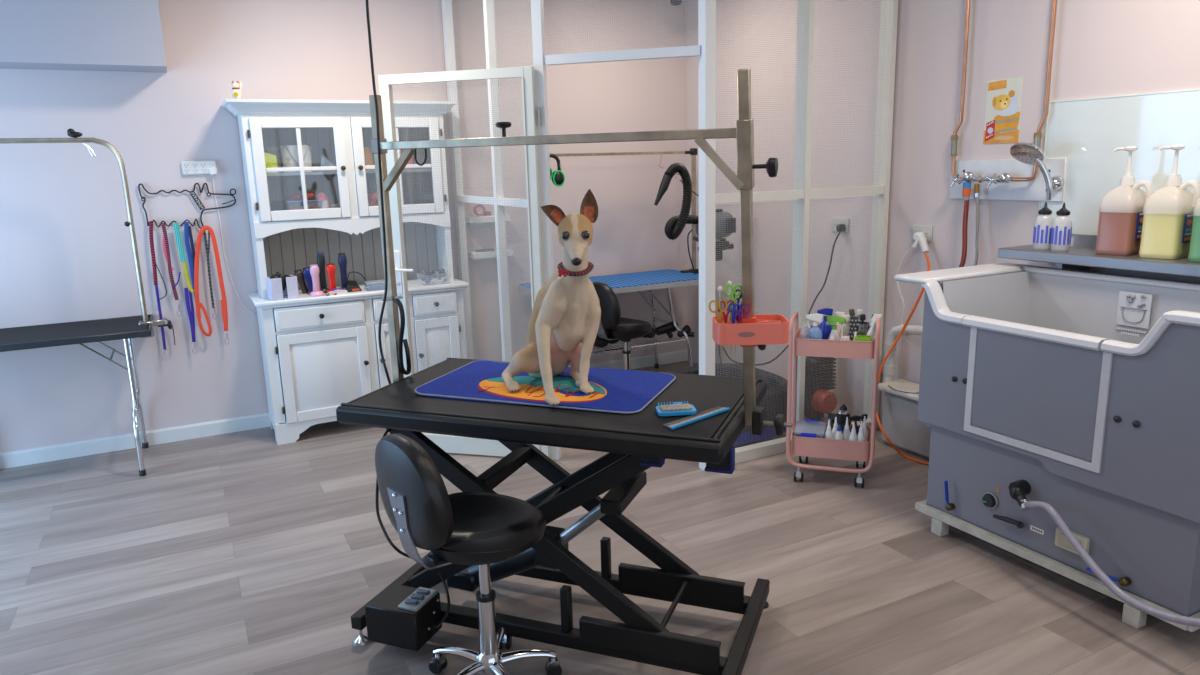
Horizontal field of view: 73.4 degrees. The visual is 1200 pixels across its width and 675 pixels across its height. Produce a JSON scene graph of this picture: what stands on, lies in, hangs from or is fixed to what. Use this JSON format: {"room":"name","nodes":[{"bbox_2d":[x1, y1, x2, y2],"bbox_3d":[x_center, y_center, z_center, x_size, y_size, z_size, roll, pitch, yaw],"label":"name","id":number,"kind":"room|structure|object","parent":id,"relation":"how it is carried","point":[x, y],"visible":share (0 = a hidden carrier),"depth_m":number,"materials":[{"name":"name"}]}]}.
{"room":"dog grooming salon","nodes":[
{"label":"dog grooming salon","id":0,"kind":"room"},
{"bbox_2d":[0,0,686,452],"bbox_3d":[-1.805,-0.888,5.198,5.850,2.860,0.120,-8,14,-26],"label":"wall","id":1,"kind":"structure","parent":0,"point":[66,253],"depth_m":4.88,"materials":[{"name":"paint"}]},
{"bbox_2d":[0,0,166,72],"bbox_3d":[-3.317,-1.708,3.992,1.990,0.670,0.300,-8,14,-26],"label":"wall cabinet","id":2,"kind":"object","parent":1,"relation":"attached to","point":[84,35],"depth_m":4.19,"materials":[{"name":"paint"}]},
{"bbox_2d":[138,183,235,235],"bbox_3d":[-2.437,-0.763,4.799,0.517,0.323,0.008,-8,14,-26],"label":"rack","id":3,"kind":"object","parent":1,"relation":"attached to","point":[200,190],"visible":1,"depth_m":4.80,"materials":[{"name":"metal"}]},
{"bbox_2d":[149,221,174,360],"bbox_3d":[-2.610,-0.272,4.780,0.082,0.835,0.015,-8,14,-26],"label":"leash","id":4,"kind":"object","parent":3,"relation":"hanging from","point":[154,265],"visible":0.94,"depth_m":4.75,"materials":[{"name":"fabric"}]},
{"bbox_2d":[161,223,180,315],"bbox_3d":[-2.549,-0.398,4.780,0.049,0.561,0.007,-8,14,-26],"label":"leash","id":5,"kind":"object","parent":3,"relation":"hanging from","point":[165,242],"visible":1,"depth_m":4.76,"materials":[{"name":"fabric"}]},
{"bbox_2d":[173,223,193,292],"bbox_3d":[-2.501,-0.468,4.787,0.115,0.422,0.022,-8,14,-26],"label":"leash","id":6,"kind":"object","parent":3,"relation":"hanging from","point":[176,225],"visible":1,"depth_m":4.79,"materials":[{"name":"fabric"}]},
{"bbox_2d":[184,288,196,354],"bbox_3d":[-2.472,-0.097,4.876,0.041,0.412,0.007,-8,14,-26],"label":"leash","id":7,"kind":"object","parent":6,"relation":"hanging from","point":[190,311],"visible":1,"depth_m":4.86,"materials":[{"name":"fabric"}]},
{"bbox_2d":[184,222,196,316],"bbox_3d":[-2.445,-0.401,4.837,0.046,0.585,0.008,-8,14,-26],"label":"leash","id":8,"kind":"object","parent":3,"relation":"hanging from","point":[187,229],"visible":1,"depth_m":4.81,"materials":[{"name":"fabric"}]},
{"bbox_2d":[203,231,216,319],"bbox_3d":[-2.358,-0.378,4.883,0.049,0.547,0.007,-8,14,-26],"label":"leash","id":9,"kind":"object","parent":3,"relation":"hanging from","point":[207,246],"visible":1,"depth_m":4.87,"materials":[{"name":"fabric"}]},
{"bbox_2d":[194,226,228,343],"bbox_3d":[-2.371,-0.307,4.881,0.176,0.735,0.008,-8,14,-26],"label":"leash","id":10,"kind":"object","parent":3,"relation":"hanging from","point":[198,304],"visible":1,"depth_m":4.88,"materials":[{"name":"fabric"}]},
{"bbox_2d":[181,160,215,174],"bbox_3d":[-2.382,-1.010,4.785,0.184,0.080,0.026,-8,14,-26],"label":"power strip","id":11,"kind":"object","parent":1,"relation":"attached to","point":[188,167],"visible":1,"depth_m":4.77,"materials":[{"name":"plastic"}]},
{"bbox_2d":[208,167,257,317],"bbox_3d":[-2.216,-0.555,4.947,0.232,0.972,0.037,-8,14,-26],"label":"lead","id":12,"kind":"object","parent":11,"relation":"attached to","point":[212,170],"visible":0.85,"depth_m":4.88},
{"bbox_2d":[0,350,686,468],"bbox_3d":[-1.736,0.477,5.429,5.550,0.090,0.015,-8,14,-26],"label":"baseboard","id":13,"kind":"structure","parent":1,"relation":"attached to","point":[192,431],"depth_m":4.94,"materials":[{"name":"wood"}]},
{"bbox_2d":[465,214,510,225],"bbox_3d":[-0.781,-0.816,5.618,0.300,0.068,0.120,-8,14,-26],"label":"wall shelf","id":14,"kind":"object","parent":1,"relation":"attached to","point":[508,216],"visible":0.36,"depth_m":5.56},
{"bbox_2d":[468,249,513,260],"bbox_3d":[-0.767,-0.577,5.673,0.300,0.068,0.120,-8,14,-26],"label":"wall shelf","id":15,"kind":"object","parent":1,"relation":"attached to","point":[481,254],"visible":0.52,"depth_m":5.62,"materials":[{"name":"wood"}]},
{"bbox_2d":[0,360,1199,674],"bbox_3d":[-0.065,1.197,2.301,5.850,0.100,7.550,-8,14,-26],"label":"floor","id":16,"kind":"structure","parent":0,"point":[241,552],"depth_m":3.26,"materials":[{"name":"laminate"}]},
{"bbox_2d":[0,128,171,475],"bbox_3d":[-3.047,-0.146,4.274,1.344,1.863,0.576,-8,14,-26],"label":"folding table","id":17,"kind":"object","parent":16,"relation":"on","point":[128,328],"visible":1,"depth_m":4.37,"materials":[{"name":"metal"}]},
{"bbox_2d":[222,99,468,444],"bbox_3d":[-1.528,-0.445,5.102,1.336,2.018,0.492,-8,14,-26],"label":"dresser","id":18,"kind":"object","parent":16,"relation":"on","point":[320,354],"visible":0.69,"depth_m":4.96,"materials":[{"name":"white wood"}]},
{"bbox_2d":[232,81,241,98],"bbox_3d":[-2.056,-1.400,4.559,0.056,0.108,0.050,-13,16,-42],"label":"cat figurine","id":19,"kind":"object","parent":18,"relation":"on","point":[236,90],"visible":0.94,"depth_m":4.54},
{"bbox_2d":[264,152,277,172],"bbox_3d":[-1.972,-1.045,4.809,0.075,0.120,0.050,-8,14,-26],"label":"packet","id":20,"kind":"object","parent":18,"relation":"in","point":[270,159],"visible":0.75,"depth_m":4.79,"materials":[{"name":"plastic"}]},
{"bbox_2d":[271,201,288,210],"bbox_3d":[-1.976,-0.781,4.962,0.130,0.120,0.070,-8,14,-26],"label":"pouch","id":21,"kind":"object","parent":18,"relation":"in","point":[276,205],"visible":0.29,"depth_m":4.95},
{"bbox_2d":[266,272,298,300],"bbox_3d":[-1.882,-0.312,4.766,0.153,0.165,0.104,-10,15,-34],"label":"box","id":22,"kind":"object","parent":18,"relation":"on","point":[279,287],"visible":1,"depth_m":4.73,"materials":[{"name":"cardboard"}]},
{"bbox_2d":[279,144,311,171],"bbox_3d":[-1.844,-1.091,4.896,0.184,0.165,0.184,-8,14,-26],"label":"bucket","id":23,"kind":"object","parent":18,"relation":"in","point":[289,153],"visible":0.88,"depth_m":4.83,"materials":[{"name":"plastic"}]},
{"bbox_2d":[294,269,308,293],"bbox_3d":[-1.830,-0.341,4.938,0.076,0.154,0.045,-8,14,-26],"label":"hair clipper","id":24,"kind":"object","parent":18,"relation":"on","point":[300,278],"visible":0.98,"depth_m":4.93,"materials":[{"name":"plastic"}]},
{"bbox_2d":[284,199,322,209],"bbox_3d":[-1.813,-0.781,4.940,0.210,0.120,0.160,-8,14,-26],"label":"tub","id":25,"kind":"object","parent":18,"relation":"in","point":[314,200],"visible":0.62,"depth_m":4.88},
{"bbox_2d":[291,192,314,199],"bbox_3d":[-1.815,-0.865,4.921,0.140,0.047,0.078,-8,14,-26],"label":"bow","id":26,"kind":"object","parent":25,"relation":"on","point":[310,195],"visible":0.84,"depth_m":4.90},
{"bbox_2d":[303,267,312,292],"bbox_3d":[-1.776,-0.347,4.920,0.068,0.168,0.045,-8,14,-26],"label":"hair clipper","id":27,"kind":"object","parent":18,"relation":"on","point":[306,271],"visible":0.66,"depth_m":4.90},
{"bbox_2d":[310,264,323,296],"bbox_3d":[-1.710,-0.344,4.840,0.086,0.187,0.085,-8,14,-26],"label":"hair clipper","id":28,"kind":"object","parent":18,"relation":"on","point":[314,269],"visible":1,"depth_m":4.82,"materials":[{"name":"plastic"}]},
{"bbox_2d":[317,252,328,292],"bbox_3d":[-1.710,-0.399,4.955,0.078,0.247,0.077,-8,14,-26],"label":"hair clipper","id":29,"kind":"object","parent":18,"relation":"on","point":[320,256],"visible":0.82,"depth_m":4.94,"materials":[{"name":"plastic"}]},
{"bbox_2d":[317,192,328,208],"bbox_3d":[-1.703,-0.812,4.953,0.065,0.170,0.067,-8,14,-26],"label":"bag","id":30,"kind":"object","parent":18,"relation":"in","point":[321,196],"visible":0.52,"depth_m":4.94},
{"bbox_2d":[317,154,336,171],"bbox_3d":[-1.693,-1.084,4.978,0.100,0.110,0.120,-8,14,-26],"label":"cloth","id":31,"kind":"object","parent":18,"relation":"in","point":[324,161],"visible":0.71,"depth_m":4.95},
{"bbox_2d":[326,263,337,294],"bbox_3d":[-1.624,-0.353,4.872,0.086,0.187,0.085,-8,14,-26],"label":"hair clipper","id":32,"kind":"object","parent":18,"relation":"on","point":[330,268],"visible":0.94,"depth_m":4.86,"materials":[{"name":"plastic"}]},
{"bbox_2d":[326,288,347,295],"bbox_3d":[-1.597,-0.279,4.877,0.124,0.038,0.036,-11,15,-36],"label":"trimmer","id":33,"kind":"object","parent":18,"relation":"on","point":[339,291],"visible":1,"depth_m":4.87},
{"bbox_2d":[338,253,347,289],"bbox_3d":[-1.588,-0.404,4.985,0.082,0.237,0.081,-8,14,-26],"label":"hair clipper","id":34,"kind":"object","parent":18,"relation":"on","point":[342,260],"visible":0.82,"depth_m":4.97,"materials":[{"name":"plastic"}]},
{"bbox_2d":[345,272,365,291],"bbox_3d":[-1.512,-0.352,5.021,0.173,0.116,0.104,-8,14,-26],"label":"dock","id":35,"kind":"object","parent":18,"relation":"on","point":[351,286],"visible":0.75,"depth_m":4.99,"materials":[{"name":"plastic"}]},
{"bbox_2d":[249,277,468,308],"bbox_3d":[-1.520,-0.294,5.127,1.290,0.042,0.437,-8,14,-27],"label":"countertop","id":36,"kind":"structure","parent":18,"relation":"on","point":[304,299],"depth_m":4.92,"materials":[{"name":"wood"}]},
{"bbox_2d":[364,147,373,169],"bbox_3d":[-1.480,-1.121,5.049,0.106,0.142,0.106,-8,14,-26],"label":"jar","id":37,"kind":"object","parent":18,"relation":"in","point":[368,157],"visible":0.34,"depth_m":5.01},
{"bbox_2d":[367,192,377,205],"bbox_3d":[-1.450,-0.849,5.113,0.145,0.160,0.108,-8,14,-26],"label":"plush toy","id":38,"kind":"object","parent":18,"relation":"in","point":[373,199],"visible":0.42,"depth_m":5.07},
{"bbox_2d":[364,279,384,290],"bbox_3d":[-1.389,-0.330,5.059,0.166,0.051,0.115,-8,14,-26],"label":"case","id":39,"kind":"object","parent":18,"relation":"on","point":[372,285],"visible":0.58,"depth_m":5.00,"materials":[{"name":"plastic"}]},
{"bbox_2d":[421,269,446,282],"bbox_3d":[-1.075,-0.396,5.212,0.200,0.099,0.130,-8,14,-26],"label":"plastic tub","id":40,"kind":"object","parent":18,"relation":"on","point":[429,275],"visible":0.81,"depth_m":5.18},
{"bbox_2d":[375,433,561,674],"bbox_3d":[-0.374,0.672,2.427,0.498,0.890,0.419,-9,14,-30],"label":"stool","id":41,"kind":"object","parent":16,"relation":"on","point":[482,529],"visible":0.99,"depth_m":2.29,"materials":[{"name":"leather"}]},
{"bbox_2d":[336,69,791,674],"bbox_3d":[-0.096,0.123,2.656,1.443,1.853,0.762,3,13,21],"label":"table","id":42,"kind":"object","parent":16,"relation":"on","point":[402,615],"visible":0.89,"depth_m":2.60,"materials":[{"name":"metal"}]},
{"bbox_2d":[366,0,449,627],"bbox_3d":[-0.717,-0.125,2.671,0.234,2.183,0.523,-8,14,-26],"label":"power cable","id":43,"kind":"object","parent":42,"relation":"attached to","point":[401,341],"visible":0.85,"depth_m":2.78,"materials":[{"name":"rubber"}]},
{"bbox_2d":[398,587,437,611],"bbox_3d":[-0.610,0.878,2.702,0.075,0.012,0.130,3,13,21],"label":"switch plate","id":44,"kind":"object","parent":42,"relation":"attached to","point":[420,599],"depth_m":2.69,"materials":[{"name":"plastic"}]},
{"bbox_2d":[415,360,675,413],"bbox_3d":[-0.181,0.159,2.772,0.807,0.019,0.477,3,13,21],"label":"mat","id":45,"kind":"object","parent":42,"relation":"on","point":[621,391],"visible":0.75,"depth_m":2.71,"materials":[{"name":"rubber"}]},
{"bbox_2d":[502,189,600,405],"bbox_3d":[-0.160,-0.127,2.666,0.322,0.712,0.496,-9,14,-33],"label":"dog","id":46,"kind":"object","parent":45,"relation":"on","point":[566,312],"visible":0.98,"depth_m":2.61},
{"bbox_2d":[656,401,695,415],"bbox_3d":[0.228,0.214,2.434,0.115,0.017,0.090,-3,12,-5],"label":"brush","id":47,"kind":"object","parent":42,"relation":"on","point":[677,408],"visible":1,"depth_m":2.40,"materials":[{"name":"plastic"}]},
{"bbox_2d":[663,406,729,429],"bbox_3d":[0.286,0.234,2.372,0.259,0.008,0.042,-12,16,-41],"label":"comb","id":48,"kind":"object","parent":42,"relation":"on","point":[676,424],"visible":1,"depth_m":2.36,"materials":[{"name":"plastic"}]},
{"bbox_2d":[712,314,788,350],"bbox_3d":[0.429,-0.004,2.303,0.205,0.098,0.137,-1,12,2],"label":"tray","id":49,"kind":"object","parent":42,"relation":"attached to","point":[761,330],"visible":0.98,"depth_m":2.24,"materials":[{"name":"plastic"}]},
{"bbox_2d":[709,299,727,357],"bbox_3d":[0.338,-0.025,2.302,0.054,0.173,0.007,-1,12,2],"label":"scissors","id":50,"kind":"object","parent":49,"relation":"in","point":[724,300],"visible":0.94,"depth_m":2.29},
{"bbox_2d":[718,281,731,321],"bbox_3d":[0.361,-0.090,2.333,0.040,0.148,0.014,-1,12,2],"label":"pick","id":51,"kind":"object","parent":49,"relation":"in","point":[728,282],"visible":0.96,"depth_m":2.32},
{"bbox_2d":[725,284,741,321],"bbox_3d":[0.387,-0.052,2.336,0.051,0.210,0.006,-1,12,2],"label":"scissors","id":52,"kind":"object","parent":49,"relation":"in","point":[739,285],"visible":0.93,"depth_m":2.32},
{"bbox_2d":[728,303,740,351],"bbox_3d":[0.384,-0.019,2.297,0.037,0.162,0.006,-1,12,2],"label":"scissors","id":53,"kind":"object","parent":49,"relation":"in","point":[733,314],"visible":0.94,"depth_m":2.28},
{"bbox_2d":[732,305,749,353],"bbox_3d":[0.406,-0.021,2.319,0.051,0.155,0.007,-1,12,2],"label":"scissors","id":54,"kind":"object","parent":49,"relation":"in","point":[747,306],"visible":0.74,"depth_m":2.31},
{"bbox_2d":[518,148,698,368],"bbox_3d":[0.160,-0.491,5.848,1.420,1.705,0.600,-8,14,-26],"label":"folding table","id":55,"kind":"object","parent":16,"relation":"on","point":[667,278],"visible":0.56,"depth_m":5.92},
{"bbox_2d":[549,154,564,186],"bbox_3d":[-0.331,-1.138,5.482,0.182,0.224,0.068,-8,14,-26],"label":"ear muffs","id":56,"kind":"object","parent":55,"relation":"hanging from","point":[558,178],"visible":0.59,"depth_m":5.49,"materials":[{"name":"plastic"}]},
{"bbox_2d":[552,170,564,186],"bbox_3d":[-0.289,-1.089,5.514,0.092,0.112,0.068,-8,14,-27],"label":"ear cup","id":57,"kind":"object","parent":56,"relation":"on","point":[558,178],"depth_m":5.49,"materials":[{"name":"plastic"}]},
{"bbox_2d":[594,334,618,347],"bbox_3d":[0.026,0.004,5.780,0.235,0.118,0.157,-8,14,-26],"label":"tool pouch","id":58,"kind":"object","parent":55,"relation":"on","point":[599,342],"visible":0.38,"depth_m":5.71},
{"bbox_2d":[582,334,685,354],"bbox_3d":[0.130,0.033,5.936,0.880,0.025,0.493,-8,14,-27],"label":"wire shelf","id":59,"kind":"object","parent":55,"relation":"attached to","point":[677,340],"depth_m":5.81,"materials":[{"name":"metal"}]},
{"bbox_2d":[655,321,678,337],"bbox_3d":[0.513,-0.059,5.970,0.179,0.106,0.148,-8,14,-26],"label":"hair dryer","id":60,"kind":"object","parent":55,"relation":"on","point":[668,328],"visible":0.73,"depth_m":5.96,"materials":[{"name":"plastic"}]},
{"bbox_2d":[677,325,693,336],"bbox_3d":[0.631,-0.044,5.958,0.137,0.088,0.095,-8,14,-26],"label":"clamp knob","id":61,"kind":"object","parent":55,"relation":"on","point":[686,328],"visible":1,"depth_m":5.95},
{"bbox_2d":[654,163,735,285],"bbox_3d":[0.724,-0.700,5.621,0.450,1.026,0.988,3,13,19],"label":"dryer","id":62,"kind":"object","parent":55,"relation":"attached to","point":[675,225],"visible":0.81,"depth_m":5.32,"materials":[{"name":"plastic"}]},
{"bbox_2d":[592,282,651,369],"bbox_3d":[0.162,0.001,5.630,0.487,0.835,0.427,-11,15,-36],"label":"stool","id":63,"kind":"object","parent":16,"relation":"on","point":[612,326],"visible":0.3,"depth_m":5.45,"materials":[{"name":"leather"}]},
{"bbox_2d":[378,0,897,469],"bbox_3d":[0.129,-0.793,4.515,2.812,2.855,1.230,3,13,19],"label":"wall","id":64,"kind":"structure","parent":16,"relation":"on","point":[533,78],"depth_m":4.31,"materials":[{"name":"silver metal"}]},
{"bbox_2d":[663,363,787,445],"bbox_3d":[0.710,0.402,4.973,0.860,0.295,0.780,-8,14,-26],"label":"pet bed","id":65,"kind":"object","parent":16,"relation":"on","point":[694,369],"visible":0.13,"depth_m":4.76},
{"bbox_2d":[804,325,836,419],"bbox_3d":[1.359,0.229,4.981,0.220,0.595,0.225,-8,14,-26],"label":"dryer","id":66,"kind":"object","parent":16,"relation":"on","point":[821,358],"visible":0.49,"depth_m":4.97,"materials":[{"name":"plastic"}]},
{"bbox_2d":[786,311,880,487],"bbox_3d":[1.182,0.300,4.087,0.427,0.840,0.318,3,13,19],"label":"trolley","id":67,"kind":"object","parent":16,"relation":"on","point":[803,447],"visible":0.92,"depth_m":3.99,"materials":[{"name":"metal"}]},
{"bbox_2d":[801,419,818,437],"bbox_3d":[1.085,0.513,4.158,0.150,0.120,0.224,3,13,19],"label":"storage box","id":68,"kind":"object","parent":67,"relation":"on","point":[807,421],"visible":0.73,"depth_m":4.23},
{"bbox_2d":[806,313,822,338],"bbox_3d":[1.065,-0.023,4.003,0.080,0.195,0.067,5,14,29],"label":"spray bottle","id":69,"kind":"object","parent":67,"relation":"on","point":[815,332],"visible":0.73,"depth_m":3.98,"materials":[{"name":"plastic"}]},
{"bbox_2d":[817,308,832,339],"bbox_3d":[1.136,-0.046,4.072,0.076,0.207,0.059,-2,12,0],"label":"spray bottle","id":70,"kind":"object","parent":67,"relation":"on","point":[826,329],"visible":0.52,"depth_m":4.05,"materials":[{"name":"plastic"}]},
{"bbox_2d":[791,421,870,461],"bbox_3d":[1.188,0.529,4.136,0.385,0.102,0.265,3,13,19],"label":"tray","id":71,"kind":"object","parent":67,"relation":"on","point":[819,447],"depth_m":4.03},
{"bbox_2d":[793,328,874,358],"bbox_3d":[1.174,0.028,4.028,0.385,0.087,0.265,3,13,19],"label":"tray","id":72,"kind":"object","parent":67,"relation":"on","point":[803,346],"depth_m":3.91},
{"bbox_2d":[827,315,845,339],"bbox_3d":[1.168,-0.017,3.986,0.092,0.184,0.073,8,15,38],"label":"spray bottle","id":73,"kind":"object","parent":67,"relation":"on","point":[834,319],"visible":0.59,"depth_m":3.97,"materials":[{"name":"plastic"}]},
{"bbox_2d":[836,404,850,431],"bbox_3d":[1.251,0.454,4.144,0.070,0.232,0.070,3,13,19],"label":"aerosol can","id":74,"kind":"object","parent":67,"relation":"on","point":[843,412],"visible":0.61,"depth_m":4.11,"materials":[{"name":"metal"}]},
{"bbox_2d":[836,413,849,424],"bbox_3d":[1.251,0.470,4.148,0.068,0.200,0.067,3,13,19],"label":"bottle","id":75,"kind":"object","parent":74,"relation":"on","point":[841,420],"depth_m":4.11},
{"bbox_2d":[840,315,850,337],"bbox_3d":[1.239,-0.024,4.037,0.068,0.172,0.067,3,13,19],"label":"lotion bottle","id":76,"kind":"object","parent":67,"relation":"on","point":[846,324],"visible":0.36,"depth_m":4.00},
{"bbox_2d":[842,417,850,440],"bbox_3d":[1.236,0.494,4.037,0.046,0.200,0.046,3,13,19],"label":"dropper bottle","id":77,"kind":"object","parent":67,"relation":"on","point":[846,432],"visible":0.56,"depth_m":4.02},
{"bbox_2d":[849,316,858,340],"bbox_3d":[1.257,-0.016,3.989,0.050,0.175,0.049,3,13,19],"label":"roller","id":78,"kind":"object","parent":67,"relation":"on","point":[854,322],"visible":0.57,"depth_m":3.97,"materials":[{"name":"plastic"}]},
{"bbox_2d":[849,415,860,434],"bbox_3d":[1.300,0.486,4.119,0.058,0.178,0.051,-4,12,-10],"label":"spray bottle","id":79,"kind":"object","parent":67,"relation":"on","point":[855,418],"visible":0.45,"depth_m":4.10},
{"bbox_2d":[857,421,864,441],"bbox_3d":[1.301,0.505,4.012,0.040,0.185,0.039,3,13,19],"label":"dropper bottle","id":80,"kind":"object","parent":67,"relation":"on","point":[861,436],"visible":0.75,"depth_m":4.00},
{"bbox_2d":[857,322,869,334],"bbox_3d":[1.298,-0.001,3.989,0.071,0.145,0.070,3,13,19],"label":"steel cup","id":81,"kind":"object","parent":67,"relation":"on","point":[862,329],"visible":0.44,"depth_m":3.95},
{"bbox_2d":[866,314,881,340],"bbox_3d":[1.335,-0.017,3.950,0.081,0.198,0.048,3,13,19],"label":"bottle","id":82,"kind":"object","parent":67,"relation":"on","point":[871,332],"visible":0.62,"depth_m":3.93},
{"bbox_2d":[876,236,929,464],"bbox_3d":[1.717,0.089,4.198,0.304,1.185,0.576,-6,13,-18],"label":"cord","id":83,"kind":"object","parent":16,"relation":"on","point":[922,241],"visible":0.73,"depth_m":4.37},
{"bbox_2d":[878,379,930,459],"bbox_3d":[1.812,0.450,4.302,0.230,0.423,0.740,-8,14,-26],"label":"trash can","id":84,"kind":"object","parent":16,"relation":"on","point":[900,423],"visible":0.45,"depth_m":4.43,"materials":[{"name":"plastic"}]},
{"bbox_2d":[883,324,922,381],"bbox_3d":[1.728,0.108,4.439,0.064,0.410,0.398,-8,14,-26],"label":"pipe","id":85,"kind":"object","parent":84,"relation":"attached to","point":[889,367],"visible":0.7,"depth_m":4.55,"materials":[{"name":"plastic"}]},
{"bbox_2d":[894,262,1199,631],"bbox_3d":[1.883,0.337,3.192,0.756,1.103,1.309,-8,14,-26],"label":"bathtub","id":86,"kind":"object","parent":16,"relation":"on","point":[1075,392],"visible":0.98,"depth_m":2.98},
{"bbox_2d":[1058,533,1080,551],"bbox_3d":[1.718,0.751,2.946,0.006,0.045,0.085,-8,14,-27],"label":"label","id":87,"kind":"object","parent":86,"relation":"attached to","point":[1063,542],"depth_m":2.96,"materials":[{"name":"paper"}]},
{"bbox_2d":[943,271,1199,343],"bbox_3d":[1.925,0.111,3.091,0.563,0.585,1.035,-8,14,-27],"label":"basin","id":88,"kind":"object","parent":86,"relation":"in","point":[1113,307],"depth_m":3.40,"materials":[{"name":"plastic"}]},
{"bbox_2d":[1020,499,1199,626],"bbox_3d":[1.724,0.758,2.702,0.053,0.218,0.793,-6,13,-18],"label":"hose","id":89,"kind":"object","parent":86,"relation":"attached to","point":[1027,505],"visible":1,"depth_m":2.73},
{"bbox_2d":[685,0,1199,428],"bbox_3d":[2.409,-0.590,3.257,0.120,2.860,7.250,-8,14,-26],"label":"wall","id":90,"kind":"structure","parent":0,"point":[1102,48],"depth_m":4.39,"materials":[{"name":"paint"}]},
{"bbox_2d":[832,217,848,232],"bbox_3d":[1.474,-0.690,4.939,0.014,0.090,0.140,-8,14,-26],"label":"wall outlet","id":91,"kind":"object","parent":90,"relation":"attached to","point":[834,224],"visible":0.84,"depth_m":4.93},
{"bbox_2d":[718,224,845,371],"bbox_3d":[1.127,-0.232,5.054,0.772,0.940,0.136,0,12,9],"label":"lead","id":92,"kind":"object","parent":91,"relation":"hanging from","point":[842,227],"visible":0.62,"depth_m":5.05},
{"bbox_2d":[896,232,924,348],"bbox_3d":[1.734,-0.261,4.460,0.062,0.640,0.226,-8,14,-26],"label":"cord","id":93,"kind":"object","parent":90,"relation":"attached to","point":[916,235],"visible":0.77,"depth_m":4.46,"materials":[{"name":"plastic"}]},
{"bbox_2d":[912,225,932,241],"bbox_3d":[1.761,-0.571,4.400,0.014,0.085,0.130,-8,14,-26],"label":"wall outlet","id":94,"kind":"object","parent":90,"relation":"attached to","point":[927,230],"visible":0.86,"depth_m":4.37,"materials":[{"name":"plastic"}]},
{"bbox_2d":[950,0,970,177],"bbox_3d":[1.806,-1.482,3.994,0.036,1.388,0.075,-5,12,-14],"label":"copper pipe","id":95,"kind":"object","parent":90,"relation":"attached to","point":[954,137],"visible":0.88,"depth_m":4.03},
{"bbox_2d":[983,77,1023,143],"bbox_3d":[1.948,-1.094,3.895,0.006,0.300,0.190,-8,14,-26],"label":"poster","id":96,"kind":"object","parent":90,"relation":"attached to","point":[1004,96],"visible":1,"depth_m":3.89,"materials":[{"name":"paper"}]},
{"bbox_2d":[949,158,1066,201],"bbox_3d":[1.929,-0.762,3.902,0.111,0.197,0.615,-8,14,-26],"label":"board","id":97,"kind":"object","parent":90,"relation":"attached to","point":[991,178],"visible":0.89,"depth_m":3.90,"materials":[{"name":"plastic"}]},
{"bbox_2d":[959,200,968,266],"bbox_3d":[1.834,-0.459,4.105,0.057,0.490,0.100,-8,14,-26],"label":"hose","id":98,"kind":"object","parent":97,"relation":"hanging from","point":[966,202],"visible":0.69,"depth_m":4.06,"materials":[{"name":"rubber"}]},
{"bbox_2d":[974,193,979,265],"bbox_3d":[1.876,-0.466,4.025,0.049,0.528,0.063,-8,14,-26],"label":"hose","id":99,"kind":"object","parent":97,"relation":"hanging from","point":[976,194],"visible":0.81,"depth_m":4.01,"materials":[{"name":"rubber"}]},
{"bbox_2d":[1010,142,1063,199],"bbox_3d":[1.975,-0.758,3.669,0.201,0.260,0.171,-8,14,-26],"label":"shower","id":100,"kind":"object","parent":97,"relation":"attached to","point":[1024,152],"visible":1,"depth_m":3.63,"materials":[{"name":"metal"}]},
{"bbox_2d":[1011,0,1056,181],"bbox_3d":[1.992,-1.411,3.636,0.036,1.388,0.164,-11,15,-38],"label":"copper pipe","id":101,"kind":"object","parent":90,"relation":"attached to","point":[1038,135],"visible":0.81,"depth_m":3.65,"materials":[{"name":"metal"}]},
{"bbox_2d":[998,234,1199,276],"bbox_3d":[2.394,-0.222,2.925,0.290,0.191,1.920,-8,14,-26],"label":"steel shelf","id":102,"kind":"object","parent":90,"relation":"attached to","point":[1082,255],"visible":0.7,"depth_m":3.35,"materials":[{"name":"metal"}]},
{"bbox_2d":[1033,202,1052,249],"bbox_3d":[1.969,-0.495,3.571,0.076,0.208,0.076,-8,14,-26],"label":"squeeze bottle","id":103,"kind":"object","parent":102,"relation":"on","point":[1042,227],"visible":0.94,"depth_m":3.55,"materials":[{"name":"plastic"}]},
{"bbox_2d":[1033,225,1051,242],"bbox_3d":[1.959,-0.459,3.562,0.077,0.080,0.036,7,15,34],"label":"print","id":104,"kind":"object","parent":103,"relation":"attached to","point":[1042,233],"depth_m":3.55},
{"bbox_2d":[1050,203,1071,251],"bbox_3d":[2.008,-0.481,3.498,0.076,0.208,0.076,-8,14,-26],"label":"squeeze bottle","id":105,"kind":"object","parent":102,"relation":"on","point":[1061,232],"visible":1,"depth_m":3.48,"materials":[{"name":"plastic"}]},
{"bbox_2d":[1050,226,1071,244],"bbox_3d":[1.998,-0.444,3.489,0.077,0.080,0.036,7,15,34],"label":"print","id":106,"kind":"object","parent":105,"relation":"attached to","point":[1060,235],"depth_m":3.48},
{"bbox_2d":[1095,146,1152,255],"bbox_3d":[2.178,-0.563,3.313,0.190,0.437,0.163,-10,15,-35],"label":"jug","id":107,"kind":"object","parent":102,"relation":"on","point":[1121,215],"visible":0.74,"depth_m":3.28,"materials":[{"name":"plastic"}]},
{"bbox_2d":[1139,145,1199,259],"bbox_3d":[2.259,-0.533,3.161,0.190,0.437,0.163,-10,15,-35],"label":"jug","id":108,"kind":"object","parent":102,"relation":"on","point":[1168,218],"visible":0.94,"depth_m":3.13,"materials":[{"name":"plastic"}]},
{"bbox_2d":[1188,198,1199,262],"bbox_3d":[2.341,-0.502,3.004,0.190,0.437,0.163,-10,15,-35],"label":"jug","id":109,"kind":"object","parent":102,"relation":"on","point":[1194,254],"visible":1,"depth_m":3.02,"materials":[{"name":"plastic"}]},
{"bbox_2d":[1038,88,1199,234],"bbox_3d":[2.630,-0.576,2.673,0.011,0.594,2.466,-8,14,-26],"label":"backsplash","id":110,"kind":"structure","parent":90,"relation":"attached to","point":[1086,132],"depth_m":3.45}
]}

